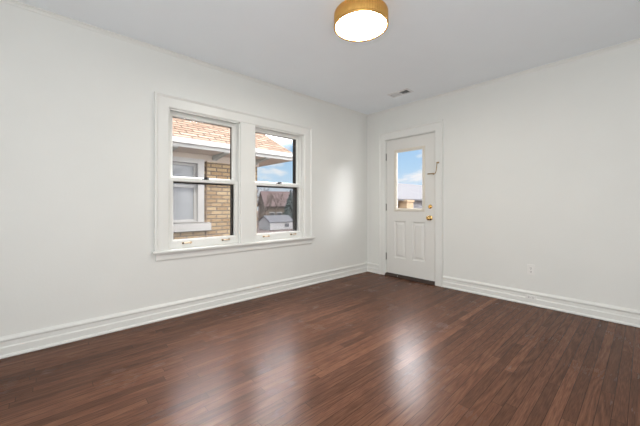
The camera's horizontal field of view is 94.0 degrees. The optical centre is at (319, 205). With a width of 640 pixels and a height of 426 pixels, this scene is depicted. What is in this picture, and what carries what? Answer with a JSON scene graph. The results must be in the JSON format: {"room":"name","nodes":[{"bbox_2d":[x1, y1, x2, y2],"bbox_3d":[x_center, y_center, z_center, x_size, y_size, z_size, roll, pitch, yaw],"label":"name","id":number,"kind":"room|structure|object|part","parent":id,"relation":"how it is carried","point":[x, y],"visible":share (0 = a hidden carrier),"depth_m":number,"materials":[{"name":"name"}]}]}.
{"room":"empty living room","nodes":[
{"label":"empty living room","id":0,"kind":"room"},
{"bbox_2d":[0,2,366,336],"bbox_3d":[-1.298,-0.215,3.154,5.880,2.710,0.240,0,0,-43],"label":"wall","id":1,"kind":"structure","parent":0,"point":[77,102],"depth_m":2.52,"materials":[{"name":"paint"}]},
{"bbox_2d":[0,262,366,358],"bbox_3d":[-1.206,1.006,3.054,5.400,0.148,0.032,0,0,-43],"label":"baseboard","id":2,"kind":"structure","parent":1,"relation":"attached to","point":[34,340],"depth_m":2.72,"materials":[{"name":"white paint"}]},
{"bbox_2d":[0,0,366,116],"bbox_3d":[-1.207,-1.455,3.055,5.400,0.030,0.028,0,0,-43],"label":"trim","id":3,"kind":"structure","parent":1,"relation":"attached to","point":[11,2],"depth_m":2.75,"materials":[{"name":"paint"}]},
{"bbox_2d":[169,108,239,249],"bbox_3d":[-1.271,-0.205,3.214,0.740,1.450,0.288,0,0,-43],"label":"window","id":4,"kind":"structure","parent":1,"relation":"in","point":[234,237],"depth_m":3.22,"materials":[{"name":"white paint"}]},
{"bbox_3d":[-1.234,-0.586,3.173,0.732,0.680,0.035,0,0,-43],"label":"sash","id":5,"kind":"part","parent":4,"relation":"part of","materials":[{"name":"white paint"}]},
{"bbox_3d":[-1.203,0.080,3.139,0.732,0.688,0.037,0,0,-43],"label":"sash","id":6,"kind":"part","parent":4,"relation":"part of","materials":[{"name":"white paint"}]},
{"bbox_2d":[154,91,312,250],"bbox_3d":[-0.820,-0.314,3.405,1.924,1.477,0.036,0,0,-43],"label":"trim","id":7,"kind":"structure","parent":1,"relation":"attached to","point":[163,102],"depth_m":3.35,"materials":[{"name":"white paint"}]},
{"bbox_2d":[152,236,314,260],"bbox_3d":[-0.863,0.473,3.461,1.975,0.097,0.215,0,0,-43],"label":"trim","id":8,"kind":"structure","parent":1,"relation":"attached to","point":[178,253],"depth_m":3.22,"materials":[{"name":"white paint"}]},
{"bbox_2d":[255,126,303,240],"bbox_3d":[-0.590,-0.205,3.839,0.740,1.450,0.288,0,0,-43],"label":"window","id":9,"kind":"structure","parent":1,"relation":"in","point":[298,189],"depth_m":3.98,"materials":[{"name":"white paint"}]},
{"bbox_3d":[-0.552,-0.586,3.798,0.732,0.680,0.035,0,0,-43],"label":"sash","id":10,"kind":"part","parent":9,"relation":"part of","materials":[{"name":"white paint"}]},
{"bbox_3d":[-0.521,0.080,3.764,0.732,0.688,0.037,0,0,-43],"label":"sash","id":11,"kind":"part","parent":9,"relation":"part of","materials":[{"name":"white paint"}]},
{"bbox_2d":[0,272,639,425],"bbox_3d":[0.338,1.110,1.370,5.880,0.060,5.080,0,0,-43],"label":"floor","id":12,"kind":"structure","parent":0,"point":[366,348],"depth_m":1.99,"materials":[{"name":"brown wood"}]},
{"bbox_2d":[16,0,639,114],"bbox_3d":[0.338,-1.520,1.370,5.400,0.100,4.600,0,0,-43],"label":"ceiling","id":13,"kind":"structure","parent":0,"point":[428,48],"depth_m":2.60,"materials":[{"name":"paint"}]},
{"bbox_2d":[334,0,388,41],"bbox_3d":[0.313,-1.415,2.288,0.416,0.109,0.416,0,0,-43],"label":"ceiling light","id":14,"kind":"object","parent":13,"relation":"attached to","point":[354,20],"visible":1,"depth_m":2.21,"materials":[{"name":"gold metal"}]},
{"bbox_2d":[336,11,386,40],"bbox_3d":[0.313,-1.369,2.288,0.385,0.010,0.385,0,0,-43],"label":"diffuser","id":15,"kind":"object","parent":14,"relation":"attached to","point":[350,25],"depth_m":2.27,"materials":[{"name":"white glass"}]},
{"bbox_2d":[387,88,413,97],"bbox_3d":[1.052,-1.542,3.913,0.166,0.157,0.306,0,0,-43],"label":"ceiling vent","id":16,"kind":"object","parent":13,"relation":"in","point":[404,91],"visible":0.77,"depth_m":3.92,"materials":[{"name":"white metal"}]},
{"bbox_2d":[367,43,639,309],"bbox_3d":[2.498,-0.215,3.188,0.240,2.710,4.840,0,0,-43],"label":"wall","id":17,"kind":"structure","parent":0,"point":[541,168],"depth_m":3.16,"materials":[{"name":"paint"}]},
{"bbox_2d":[385,272,434,284],"bbox_3d":[1.360,1.060,4.391,0.250,0.040,0.796,0,0,-43],"label":"threshold","id":18,"kind":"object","parent":17,"relation":"attached to","point":[429,282],"depth_m":4.29,"materials":[{"name":"brown wood"}]},
{"bbox_2d":[386,132,434,280],"bbox_3d":[1.277,0.022,4.322,0.117,2.021,0.786,0,0,-43],"label":"door","id":19,"kind":"structure","parent":17,"relation":"in","point":[410,231],"depth_m":4.28,"materials":[{"name":"white paint"}]},
{"bbox_3d":[1.204,0.514,4.455,0.038,0.560,0.200,0,0,-43],"label":"raised panel","id":20,"kind":"part","parent":19,"relation":"part of","materials":[{"name":"white paint"}]},
{"bbox_3d":[1.294,-0.370,4.329,0.029,0.920,0.498,0,0,-43],"label":"glazing frame","id":21,"kind":"part","parent":19,"relation":"part of","materials":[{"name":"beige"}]},
{"bbox_3d":[1.408,0.514,4.233,0.038,0.560,0.202,0,0,-43],"label":"raised panel","id":22,"kind":"part","parent":19,"relation":"part of","materials":[{"name":"white paint"}]},
{"bbox_2d":[379,120,442,286],"bbox_3d":[1.336,-0.024,4.370,0.194,2.208,1.022,0,0,-43],"label":"trim","id":23,"kind":"structure","parent":17,"relation":"attached to","point":[435,126],"depth_m":4.16,"materials":[{"name":"white paint"}]},
{"bbox_2d":[367,262,639,327],"bbox_3d":[2.316,1.006,3.184,0.032,0.148,4.600,0,0,-43],"label":"baseboard","id":24,"kind":"structure","parent":17,"relation":"attached to","point":[615,314],"depth_m":3.11,"materials":[{"name":"white paint"}]},
{"bbox_2d":[367,38,639,116],"bbox_3d":[2.318,-1.455,3.186,0.028,0.030,4.600,0,0,-43],"label":"trim","id":25,"kind":"structure","parent":17,"relation":"attached to","point":[635,41],"depth_m":3.27,"materials":[{"name":"paint"}]},
{"bbox_2d":[527,264,534,274],"bbox_3d":[2.287,0.700,3.234,0.010,0.112,0.066,0,0,-43],"label":"power outlet","id":26,"kind":"object","parent":17,"relation":"attached to","point":[530,268],"visible":1,"depth_m":3.23,"materials":[{"name":"white plastic"}]},
{"bbox_2d":[525,294,536,299],"bbox_3d":[2.277,0.994,3.223,0.010,0.046,0.104,0,0,-43],"label":"power outlet","id":27,"kind":"object","parent":17,"relation":"attached to","point":[527,296],"visible":1,"depth_m":3.22,"materials":[{"name":"white plastic"}]},
{"label":"outside","id":28,"kind":"structure","parent":0,"visible":0},
{"bbox_2d":[257,211,292,233],"bbox_3d":[10.906,3.930,75.228,230.000,0.300,250.000,0,0,-43],"label":"ground","id":29,"kind":"structure","parent":28,"point":[258,229],"depth_m":44.58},
{"bbox_2d":[172,117,292,239],"bbox_3d":[-8.228,0.124,5.439,12.470,7.312,9.325,0,0,-43],"label":"neighbouring house","id":30,"kind":"structure","parent":29,"relation":"on","point":[199,150],"depth_m":5.53,"materials":[{"name":"brick"}]},
{"bbox_3d":[-2.789,0.383,4.989,1.920,0.165,0.140,0,0,-43],"label":"window sill","id":31,"kind":"part","parent":30,"relation":"part of","materials":[{"name":"white stone"}]},
{"bbox_2d":[258,211,269,219],"bbox_3d":[-9.824,2.369,54.354,2.977,2.866,3.093,0,0,21],"label":"shrub","id":32,"kind":"object","parent":29,"relation":"on","point":[262,215],"visible":0.12,"depth_m":53.88,"materials":[{"name":"plant"}]},
{"bbox_2d":[258,192,275,214],"bbox_3d":[-9.070,0.829,49.690,3.349,5.922,3.928,0,0,-43],"label":"bare tree","id":33,"kind":"object","parent":29,"relation":"on","point":[271,195],"visible":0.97,"depth_m":49.28,"materials":[{"name":"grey plant"}]},
{"bbox_2d":[257,191,292,216],"bbox_3d":[-9.396,0.405,64.077,6.800,6.750,8.200,0,0,-23],"label":"house","id":34,"kind":"structure","parent":29,"relation":"on","point":[264,197],"depth_m":61.65,"materials":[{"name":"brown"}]},
{"bbox_2d":[258,215,292,229],"bbox_3d":[-6.993,2.690,47.694,4.700,2.180,3.500,0,0,-43],"label":"garage","id":35,"kind":"structure","parent":29,"relation":"on","point":[268,222],"depth_m":46.55,"materials":[{"name":"white"}]},
{"bbox_2d":[268,191,287,214],"bbox_3d":[-8.283,0.525,57.674,4.800,6.528,4.484,0,0,-43],"label":"bare tree","id":36,"kind":"object","parent":29,"relation":"on","point":[281,197],"visible":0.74,"depth_m":57.95,"materials":[{"name":"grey plant"}]},
{"bbox_2d":[282,190,292,218],"bbox_3d":[-5.410,0.495,54.545,4.860,6.570,4.756,0,0,-43],"label":"conifer","id":37,"kind":"object","parent":29,"relation":"on","point":[288,207],"visible":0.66,"depth_m":53.89,"materials":[{"name":"green plant"}]},
{"bbox_2d":[398,183,421,207],"bbox_3d":[5.600,1.170,19.788,11.350,5.220,6.520,0,0,-43],"label":"house","id":38,"kind":"structure","parent":29,"relation":"on","point":[409,195],"depth_m":15.71,"materials":[{"name":"white"}]}
]}

